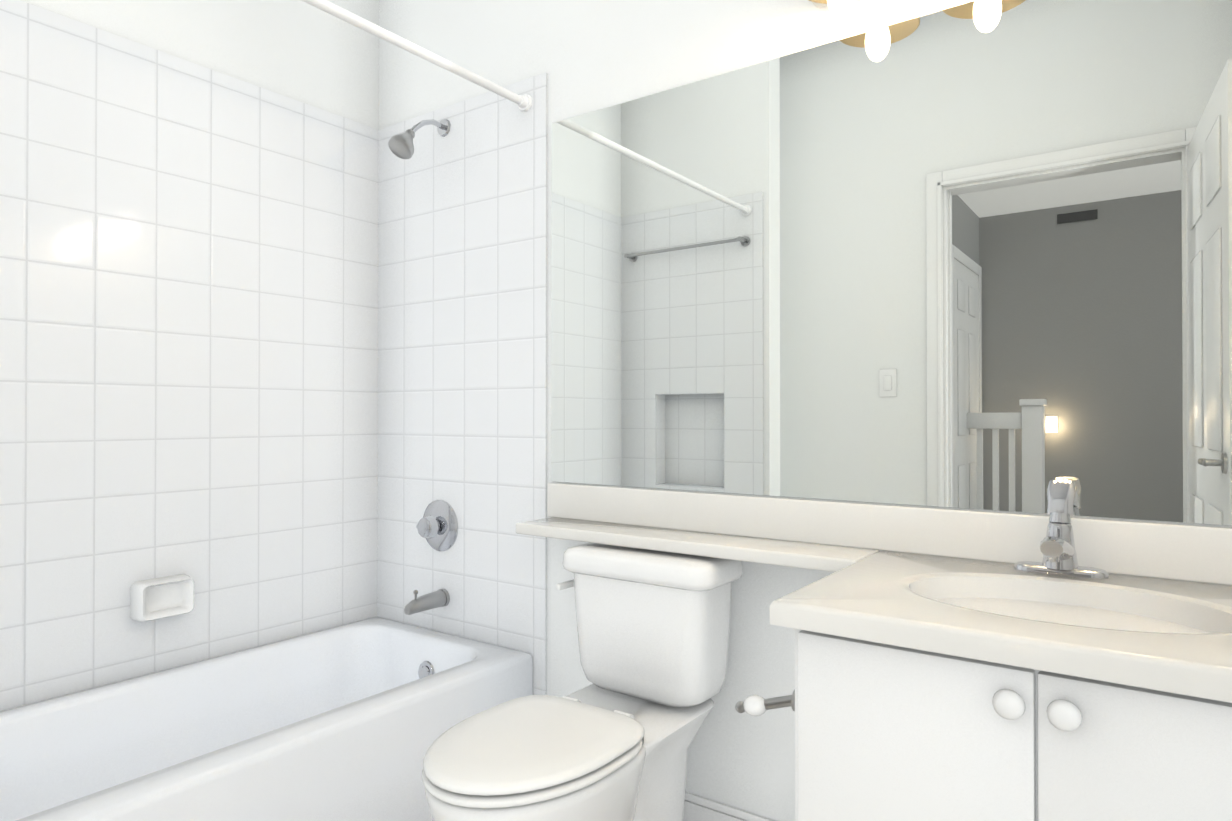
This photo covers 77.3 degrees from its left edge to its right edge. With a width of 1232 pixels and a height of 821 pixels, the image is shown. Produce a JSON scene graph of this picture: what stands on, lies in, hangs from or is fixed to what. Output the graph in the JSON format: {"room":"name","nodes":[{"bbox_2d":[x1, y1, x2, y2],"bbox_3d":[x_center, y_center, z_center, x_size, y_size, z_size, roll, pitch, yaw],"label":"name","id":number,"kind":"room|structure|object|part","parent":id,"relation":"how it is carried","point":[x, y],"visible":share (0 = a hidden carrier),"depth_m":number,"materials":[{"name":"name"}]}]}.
{"room":"bathroom","nodes":[
{"label":"bathroom","id":0,"kind":"room"},
{"bbox_2d":[21,0,378,129],"bbox_3d":[-1.511,-0.387,1.996,0.100,3.000,2.070,0,0,36],"label":"wall","id":1,"kind":"structure","parent":0,"point":[303,52],"depth_m":2.47,"materials":[{"name":"paint"}]},
{"bbox_2d":[0,0,377,710],"bbox_3d":[-1.313,0.045,2.176,0.008,2.140,1.526,0,0,36],"label":"wall tile","id":2,"kind":"structure","parent":1,"relation":"attached to","point":[188,318],"depth_m":2.22,"materials":[{"name":"white tile"}]},
{"bbox_2d":[130,574,193,621],"bbox_3d":[-1.275,0.530,2.174,0.052,0.110,0.156,0,0,36],"label":"soap dish","id":3,"kind":"object","parent":2,"relation":"attached to","point":[159,598],"visible":1,"depth_m":2.16,"materials":[{"name":"ceramic"}]},
{"bbox_2d":[379,0,1231,820],"bbox_3d":[0.227,-0.386,2.084,2.820,3.000,0.100,0,0,36],"label":"wall","id":4,"kind":"structure","parent":0,"point":[587,56],"depth_m":2.10,"materials":[{"name":"paint"}]},
{"bbox_2d":[377,73,546,694],"bbox_3d":[-0.536,0.047,2.563,0.802,2.140,0.008,0,0,36],"label":"wall tile","id":5,"kind":"structure","parent":4,"relation":"attached to","point":[462,318],"depth_m":2.52,"materials":[{"name":"white tile"}]},
{"bbox_2d":[404,589,449,614],"bbox_3d":[-0.623,0.618,2.522,0.060,0.078,0.154,0,0,36],"label":"tub spout","id":6,"kind":"object","parent":5,"relation":"attached to","point":[434,599],"visible":1,"depth_m":2.50,"materials":[{"name":"silver metal"}]},
{"bbox_2d":[411,119,449,136],"bbox_3d":[-0.623,-0.933,2.533,0.060,0.100,0.152,0,0,36],"label":"shower arm","id":7,"kind":"object","parent":5,"relation":"attached to","point":[443,127],"visible":0.98,"depth_m":2.57},
{"bbox_2d":[388,129,414,158],"bbox_3d":[-0.679,-0.855,2.454,0.082,0.098,0.089,0,0,36],"label":"shower head","id":8,"kind":"object","parent":7,"relation":"attached to","point":[401,146],"visible":1,"depth_m":2.44},
{"bbox_2d":[416,500,457,550],"bbox_3d":[-0.615,0.387,2.563,0.172,0.172,0.080,0,0,36],"label":"shower valve","id":9,"kind":"object","parent":5,"relation":"attached to","point":[437,526],"visible":1,"depth_m":2.56,"materials":[{"name":"silver metal"}]},
{"bbox_2d":[683,791,773,820],"bbox_3d":[0.186,1.061,2.033,0.980,0.105,0.014,0,0,36],"label":"baseboard","id":10,"kind":"structure","parent":4,"relation":"attached to","point":[698,808],"depth_m":1.99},
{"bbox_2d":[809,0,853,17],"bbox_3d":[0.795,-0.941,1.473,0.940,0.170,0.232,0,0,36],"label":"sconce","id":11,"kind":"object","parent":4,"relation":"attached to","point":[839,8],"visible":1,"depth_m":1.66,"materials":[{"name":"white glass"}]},
{"bbox_2d":[551,0,1231,525],"bbox_3d":[0.533,-0.329,1.798,1.786,1.077,0.006,0,0,36],"label":"vanity mirror","id":12,"kind":"object","parent":4,"relation":"attached to","point":[977,254],"visible":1,"depth_m":1.69,"materials":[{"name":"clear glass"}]},
{"bbox_3d":[-0.377,1.133,1.233,2.820,0.050,2.170,0,0,36],"label":"floor","id":13,"kind":"structure","parent":0,"visible":0},
{"bbox_2d":[0,617,532,820],"bbox_3d":[-1.003,0.923,1.947,0.752,0.380,1.523,0,0,36],"label":"tub","id":14,"kind":"object","parent":13,"relation":"on","point":[353,721],"visible":0.92,"depth_m":1.99,"materials":[{"name":"ceramic"}]},
{"bbox_3d":[-0.615,0.847,2.489,0.072,0.071,0.016,0,0,36],"label":"overflow plate","id":15,"kind":"part","parent":14,"relation":"part of","materials":[{"name":"silver metal"}]},
{"bbox_2d":[422,543,742,820],"bbox_3d":[-0.083,0.731,1.719,0.444,0.762,0.805,0,0,36],"label":"toilet","id":16,"kind":"object","parent":13,"relation":"on","point":[613,741],"visible":0.94,"depth_m":1.78,"materials":[{"name":"ceramic"}]},
{"bbox_3d":[-0.184,0.703,1.577,0.376,0.019,0.456,0,0,36],"label":"seat","id":17,"kind":"part","parent":16,"relation":"part of","materials":[{"name":"plastic"}]},
{"bbox_3d":[-0.178,0.681,1.587,0.370,0.034,0.475,0,0,36],"label":"lid","id":18,"kind":"part","parent":16,"relation":"part of","materials":[{"name":"plastic"}]},
{"bbox_3d":[-0.122,0.459,2.023,0.026,0.028,0.084,0,0,36],"label":"handle","id":19,"kind":"part","parent":16,"relation":"part of","materials":[{"name":"plastic"}]},
{"bbox_3d":[0.088,0.384,1.958,0.444,0.066,0.222,0,0,36],"label":"tank lid","id":20,"kind":"part","parent":16,"relation":"part of","materials":[{"name":"ceramic"}]},
{"bbox_3d":[0.089,0.566,1.958,0.392,0.296,0.194,0,0,36],"label":"tank","id":21,"kind":"part","parent":16,"relation":"part of","materials":[{"name":"ceramic"}]},
{"bbox_2d":[516,480,1231,820],"bbox_3d":[0.354,0.623,1.540,1.783,0.976,0.600,0,0,36],"label":"bathroom vanity","id":22,"kind":"object","parent":13,"relation":"on","point":[1059,663],"visible":0.98,"depth_m":1.20,"materials":[{"name":"stone"}]},
{"bbox_3d":[0.263,0.495,1.323,0.110,0.057,0.057,0,0,36],"label":"post","id":23,"kind":"part","parent":22,"relation":"part of","materials":[{"name":"silver metal"}]},
{"bbox_2d":[516,483,1231,584],"bbox_3d":[0.479,0.277,1.716,1.783,0.131,0.174,0,0,36],"label":"shelf","id":24,"kind":"object","parent":22,"relation":"attached to","point":[999,548],"depth_m":1.68,"materials":[{"name":"stone"}]},
{"bbox_2d":[770,550,1231,702],"bbox_3d":[0.752,0.371,1.260,0.808,0.129,0.594,0,0,36],"label":"countertop","id":25,"kind":"structure","parent":22,"relation":"on","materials":[{"name":"stone"}]},
{"bbox_2d":[1014,480,1108,578],"bbox_3d":[0.819,0.222,1.430,0.156,0.175,0.171,0,0,36],"label":"faucet","id":26,"kind":"object","parent":25,"relation":"on","point":[1057,546],"depth_m":1.47,"materials":[{"name":"silver metal"}]},
{"bbox_3d":[0.608,0.670,1.037,0.758,0.623,0.018,0,0,36],"label":"cabinet door","id":27,"kind":"part","parent":22,"relation":"part of","materials":[{"name":"white wood"}]},
{"bbox_3d":[0.567,0.402,1.038,0.107,0.041,0.032,0,0,36],"label":"cabinet knob","id":28,"kind":"part","parent":22,"relation":"part of","materials":[{"name":"white ceramic"}]},
{"bbox_3d":[-1.212,-0.393,1.084,0.230,3.000,0.120,0,0,36],"label":"wall","id":29,"kind":"structure","parent":0,"visible":0},
{"bbox_3d":[-1.187,0.037,1.142,0.200,2.140,0.008,0,0,36],"label":"wall tile","id":30,"kind":"structure","parent":29,"relation":"attached to","visible":0},
{"bbox_2d":[301,0,531,111],"bbox_3d":[-0.723,-0.953,1.760,0.052,0.052,1.525,0,0,36],"label":"curtain rod","id":31,"kind":"object","parent":30,"relation":"attached to","point":[523,102],"visible":0.98,"depth_m":2.03,"materials":[{"name":"white metal"}]}
]}

